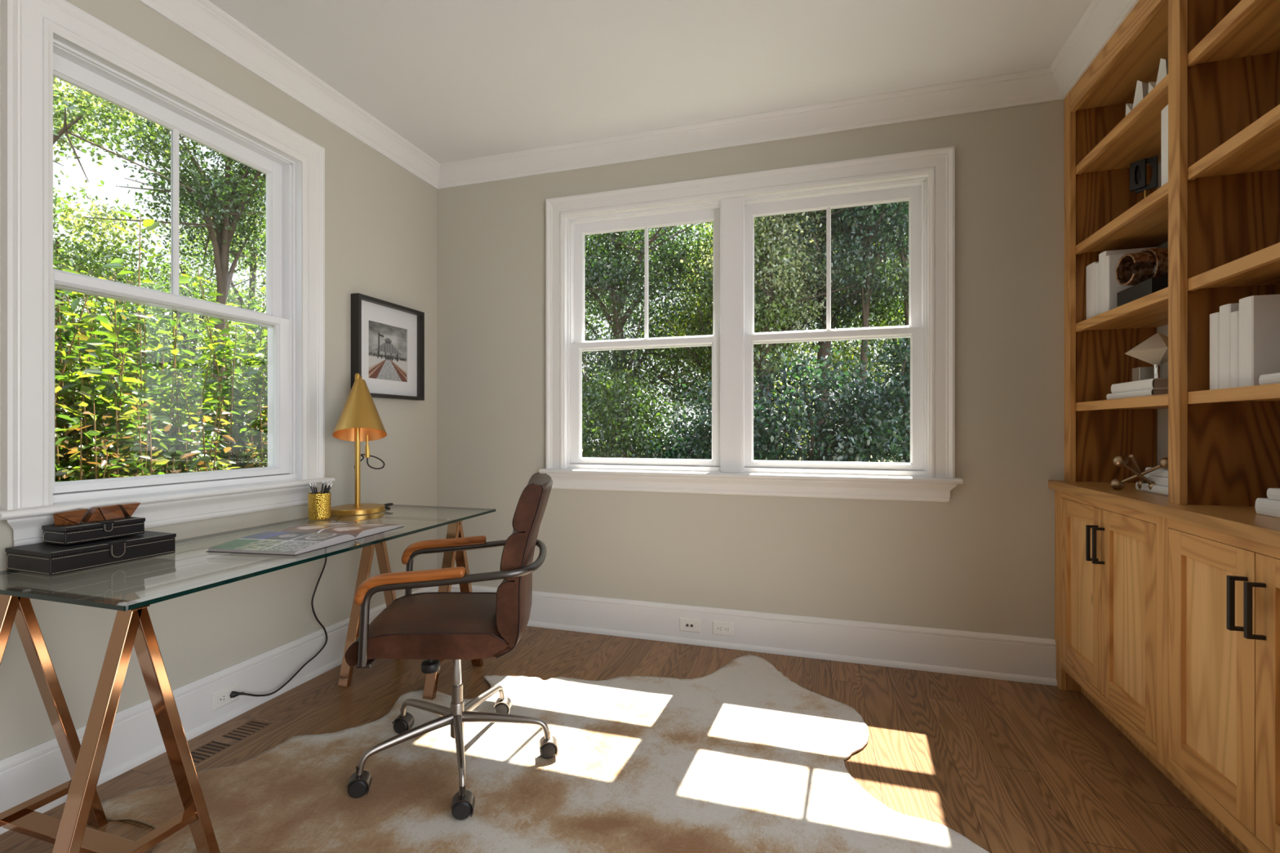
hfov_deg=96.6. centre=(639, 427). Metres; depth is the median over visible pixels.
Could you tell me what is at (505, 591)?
cushion
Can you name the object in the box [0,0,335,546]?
window
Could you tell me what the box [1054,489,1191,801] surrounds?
base cabinet
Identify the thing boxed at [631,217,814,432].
tree
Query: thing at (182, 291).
tree
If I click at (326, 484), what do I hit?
pencil
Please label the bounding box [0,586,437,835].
baseboard
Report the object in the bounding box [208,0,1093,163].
ceiling
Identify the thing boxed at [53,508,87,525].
wooden ornament
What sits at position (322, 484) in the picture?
pencil
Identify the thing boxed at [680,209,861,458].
tree
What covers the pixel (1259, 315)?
book
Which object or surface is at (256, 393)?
shrub
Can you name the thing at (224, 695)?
receptacle
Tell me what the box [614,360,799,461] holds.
bush
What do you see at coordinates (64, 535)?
storage box
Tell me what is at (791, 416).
bush
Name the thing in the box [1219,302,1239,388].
book
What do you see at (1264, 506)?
book
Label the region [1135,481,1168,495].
book
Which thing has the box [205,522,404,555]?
magazine
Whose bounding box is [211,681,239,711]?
wall outlet
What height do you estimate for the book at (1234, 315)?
0.216 m
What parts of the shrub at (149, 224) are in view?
stem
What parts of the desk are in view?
leg, leg, leg, leg, glass, leg, leg, leg, leg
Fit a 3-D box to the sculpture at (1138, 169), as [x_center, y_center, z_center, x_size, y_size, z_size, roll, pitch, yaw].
[2.027,-0.936,2.291,0.076,0.284,0.070,0,0,17]
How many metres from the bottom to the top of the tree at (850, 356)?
9.506 m
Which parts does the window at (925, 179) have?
sash, sash, sash, sash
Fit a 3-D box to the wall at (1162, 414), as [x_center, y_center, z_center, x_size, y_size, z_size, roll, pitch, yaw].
[1.614,-0.217,0.268,0.160,2.735,4.860,0,0,17]
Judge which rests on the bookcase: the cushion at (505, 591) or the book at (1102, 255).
the book at (1102, 255)
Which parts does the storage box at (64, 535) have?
lid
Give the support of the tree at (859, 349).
on the ground
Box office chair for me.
[344,472,558,820]
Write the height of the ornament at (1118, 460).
0.140 m
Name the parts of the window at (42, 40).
exterior trim, sash, sash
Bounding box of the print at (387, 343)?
[368,320,406,382]
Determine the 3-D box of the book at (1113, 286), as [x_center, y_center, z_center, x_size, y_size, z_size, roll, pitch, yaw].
[1.975,-0.573,2.264,0.206,0.236,0.028,0,0,17]
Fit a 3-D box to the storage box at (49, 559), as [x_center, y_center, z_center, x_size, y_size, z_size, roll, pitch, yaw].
[-1.653,0.372,1.734,0.218,0.066,0.314,0,0,20]
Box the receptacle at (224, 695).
[217,688,235,704]
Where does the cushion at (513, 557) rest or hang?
on the office chair
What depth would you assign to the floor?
2.10 m
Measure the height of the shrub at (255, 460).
1.935 m
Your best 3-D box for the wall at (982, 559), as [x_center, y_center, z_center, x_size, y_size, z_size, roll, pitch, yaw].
[0.498,-0.217,3.068,3.615,2.735,0.160,0,0,17]
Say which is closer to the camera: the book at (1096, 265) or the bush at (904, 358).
the book at (1096, 265)
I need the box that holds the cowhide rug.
[101,654,989,852]
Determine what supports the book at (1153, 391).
on the bookcase
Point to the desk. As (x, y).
(132, 626)
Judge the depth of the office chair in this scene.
1.79 m
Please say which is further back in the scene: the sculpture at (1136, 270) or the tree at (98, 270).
the tree at (98, 270)
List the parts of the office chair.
leg, armrest, leg, seat, tension knob, armrest, arm frame, leg, leg, leg, backrest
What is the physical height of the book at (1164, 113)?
0.285 m
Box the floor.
[0,626,1242,852]
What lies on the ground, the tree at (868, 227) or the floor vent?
the tree at (868, 227)
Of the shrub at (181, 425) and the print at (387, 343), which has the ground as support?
the shrub at (181, 425)
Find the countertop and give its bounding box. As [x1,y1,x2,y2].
[1048,480,1279,547]
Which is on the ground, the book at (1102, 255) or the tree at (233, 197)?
the tree at (233, 197)
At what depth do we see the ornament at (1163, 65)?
1.96 m
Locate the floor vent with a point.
(204, 753)
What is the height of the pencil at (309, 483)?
0.159 m
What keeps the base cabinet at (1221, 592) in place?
on the floor
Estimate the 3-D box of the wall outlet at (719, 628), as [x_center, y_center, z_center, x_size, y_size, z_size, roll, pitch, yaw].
[0.435,1.051,2.980,0.115,0.072,0.008,0,0,17]
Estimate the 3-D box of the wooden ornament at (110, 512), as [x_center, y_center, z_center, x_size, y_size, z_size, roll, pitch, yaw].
[-1.679,0.268,1.815,0.038,0.043,0.151,0,0,17]
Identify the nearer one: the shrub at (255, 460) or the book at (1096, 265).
the book at (1096, 265)
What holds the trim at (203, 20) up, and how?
attached to the wall at (380, 218)
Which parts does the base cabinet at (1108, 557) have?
door rail, door rail, door, door panel, handle, handle, rail, rail, door rail, door rail, door, door panel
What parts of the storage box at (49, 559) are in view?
lid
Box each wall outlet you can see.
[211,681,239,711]
[679,617,700,632]
[712,620,734,636]
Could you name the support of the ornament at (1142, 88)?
on the bookcase
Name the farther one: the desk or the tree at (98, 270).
the tree at (98, 270)
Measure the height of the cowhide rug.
0.017 m
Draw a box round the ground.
[173,447,897,471]
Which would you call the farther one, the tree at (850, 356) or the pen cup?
the tree at (850, 356)
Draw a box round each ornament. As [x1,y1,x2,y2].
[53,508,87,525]
[81,502,140,522]
[1110,454,1168,489]
[1125,80,1148,115]
[1147,57,1168,93]
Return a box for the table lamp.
[330,373,393,522]
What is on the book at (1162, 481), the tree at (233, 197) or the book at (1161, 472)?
the book at (1161, 472)
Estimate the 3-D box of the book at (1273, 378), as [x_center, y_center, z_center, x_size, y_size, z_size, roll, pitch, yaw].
[1.680,-0.124,1.341,0.196,0.030,0.270,0,0,17]
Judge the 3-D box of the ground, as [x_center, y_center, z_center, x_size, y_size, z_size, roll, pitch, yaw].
[4.461,1.825,22.165,80.000,0.150,51.000,0,0,17]
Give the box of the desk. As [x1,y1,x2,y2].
[0,503,496,852]
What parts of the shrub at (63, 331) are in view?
stem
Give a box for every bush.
[582,309,696,458]
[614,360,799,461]
[695,337,910,462]
[795,303,910,462]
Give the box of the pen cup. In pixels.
[307,491,330,520]
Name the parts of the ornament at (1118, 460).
rod, rod, rod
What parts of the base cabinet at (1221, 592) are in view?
door rail, door rail, door panel, door, rail, rail, handle, handle, door, door rail, door rail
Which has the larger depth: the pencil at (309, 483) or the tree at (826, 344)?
the tree at (826, 344)
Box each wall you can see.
[0,0,436,759]
[436,99,1064,639]
[1156,161,1168,465]
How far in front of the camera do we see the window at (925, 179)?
2.98 m
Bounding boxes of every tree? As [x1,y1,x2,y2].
[53,75,195,191]
[53,174,216,410]
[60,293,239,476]
[62,259,267,468]
[86,99,266,465]
[124,179,267,466]
[582,223,711,457]
[582,224,758,457]
[626,213,906,460]
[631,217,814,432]
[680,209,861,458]
[754,205,902,459]
[783,201,910,462]
[792,200,908,448]
[799,221,908,452]
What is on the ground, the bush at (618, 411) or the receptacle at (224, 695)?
the bush at (618, 411)
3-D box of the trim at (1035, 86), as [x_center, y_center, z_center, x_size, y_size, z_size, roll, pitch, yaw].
[0.311,-1.528,2.998,3.299,0.113,0.082,0,0,17]
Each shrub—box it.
[53,261,157,481]
[54,265,267,480]
[54,389,240,481]
[102,211,177,475]
[179,266,267,469]
[231,399,267,468]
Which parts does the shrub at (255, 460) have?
stem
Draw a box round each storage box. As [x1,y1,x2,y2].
[4,530,176,576]
[41,515,145,545]
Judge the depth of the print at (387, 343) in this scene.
3.10 m
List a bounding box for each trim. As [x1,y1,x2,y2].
[137,0,439,189]
[437,66,1063,189]
[1049,0,1139,99]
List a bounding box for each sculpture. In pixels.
[1115,248,1168,306]
[1124,333,1168,381]
[1129,155,1158,197]
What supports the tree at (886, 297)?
on the ground
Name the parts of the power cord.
cord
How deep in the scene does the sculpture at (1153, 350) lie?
2.09 m
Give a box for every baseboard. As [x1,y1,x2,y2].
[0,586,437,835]
[437,583,1057,686]
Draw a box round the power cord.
[230,546,327,697]
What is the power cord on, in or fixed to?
in the receptacle at (224, 695)
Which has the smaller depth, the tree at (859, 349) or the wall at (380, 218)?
the wall at (380, 218)
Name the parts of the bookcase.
panel, rail, shelf, shelf, shelf, shelf, panel, shelf, panel, shelf, shelf, shelf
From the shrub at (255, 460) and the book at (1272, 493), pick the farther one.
the shrub at (255, 460)
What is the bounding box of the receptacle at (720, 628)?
[716,625,729,632]
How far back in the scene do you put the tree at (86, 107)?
6.39 m
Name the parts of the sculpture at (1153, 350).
stem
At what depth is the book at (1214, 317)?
1.67 m
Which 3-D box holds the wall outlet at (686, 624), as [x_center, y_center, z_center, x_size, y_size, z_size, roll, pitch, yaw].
[0.263,1.051,3.029,0.115,0.072,0.016,0,0,17]
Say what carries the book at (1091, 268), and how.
on the bookcase
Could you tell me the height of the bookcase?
1.818 m
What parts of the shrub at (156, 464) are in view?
stem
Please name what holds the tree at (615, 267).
on the ground
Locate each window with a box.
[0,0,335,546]
[538,146,963,502]
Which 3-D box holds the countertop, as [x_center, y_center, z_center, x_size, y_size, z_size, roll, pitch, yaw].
[1.778,0.254,1.723,0.376,0.038,1.659,0,0,17]
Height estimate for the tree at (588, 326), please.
8.506 m
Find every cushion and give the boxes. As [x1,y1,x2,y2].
[496,579,514,643]
[501,529,524,581]
[512,473,545,532]
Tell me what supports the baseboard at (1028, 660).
attached to the wall at (982, 559)
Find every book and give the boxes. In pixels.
[1086,261,1098,319]
[1094,262,1098,315]
[1098,247,1157,314]
[1105,253,1155,311]
[1106,388,1168,399]
[1111,377,1168,393]
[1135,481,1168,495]
[1143,474,1168,486]
[1145,466,1168,477]
[1160,104,1168,186]
[1209,311,1219,390]
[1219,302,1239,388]
[1231,311,1239,387]
[1239,293,1279,386]
[1254,497,1279,518]
[1258,372,1279,385]
[1266,488,1279,500]
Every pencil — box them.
[308,481,314,493]
[320,480,324,493]
[323,480,327,493]
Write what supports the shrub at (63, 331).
on the ground
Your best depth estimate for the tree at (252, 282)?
13.36 m
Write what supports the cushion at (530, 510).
on the office chair
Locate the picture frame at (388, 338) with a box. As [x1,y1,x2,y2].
[351,293,424,400]
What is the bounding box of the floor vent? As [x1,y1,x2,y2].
[165,717,279,768]
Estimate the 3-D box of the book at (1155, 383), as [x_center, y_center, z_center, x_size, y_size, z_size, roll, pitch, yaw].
[1.918,-0.154,2.087,0.206,0.036,0.288,0,0,17]
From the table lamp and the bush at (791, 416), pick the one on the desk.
the table lamp
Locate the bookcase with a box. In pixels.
[1064,0,1279,506]
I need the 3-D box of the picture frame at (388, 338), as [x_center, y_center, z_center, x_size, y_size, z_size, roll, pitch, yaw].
[-1.357,-0.417,3.097,0.050,0.514,0.503,0,0,17]
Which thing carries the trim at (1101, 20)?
attached to the wall at (982, 559)
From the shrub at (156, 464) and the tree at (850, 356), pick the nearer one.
the shrub at (156, 464)
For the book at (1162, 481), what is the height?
0.029 m
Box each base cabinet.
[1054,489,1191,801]
[1162,517,1279,852]
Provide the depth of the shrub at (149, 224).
3.74 m

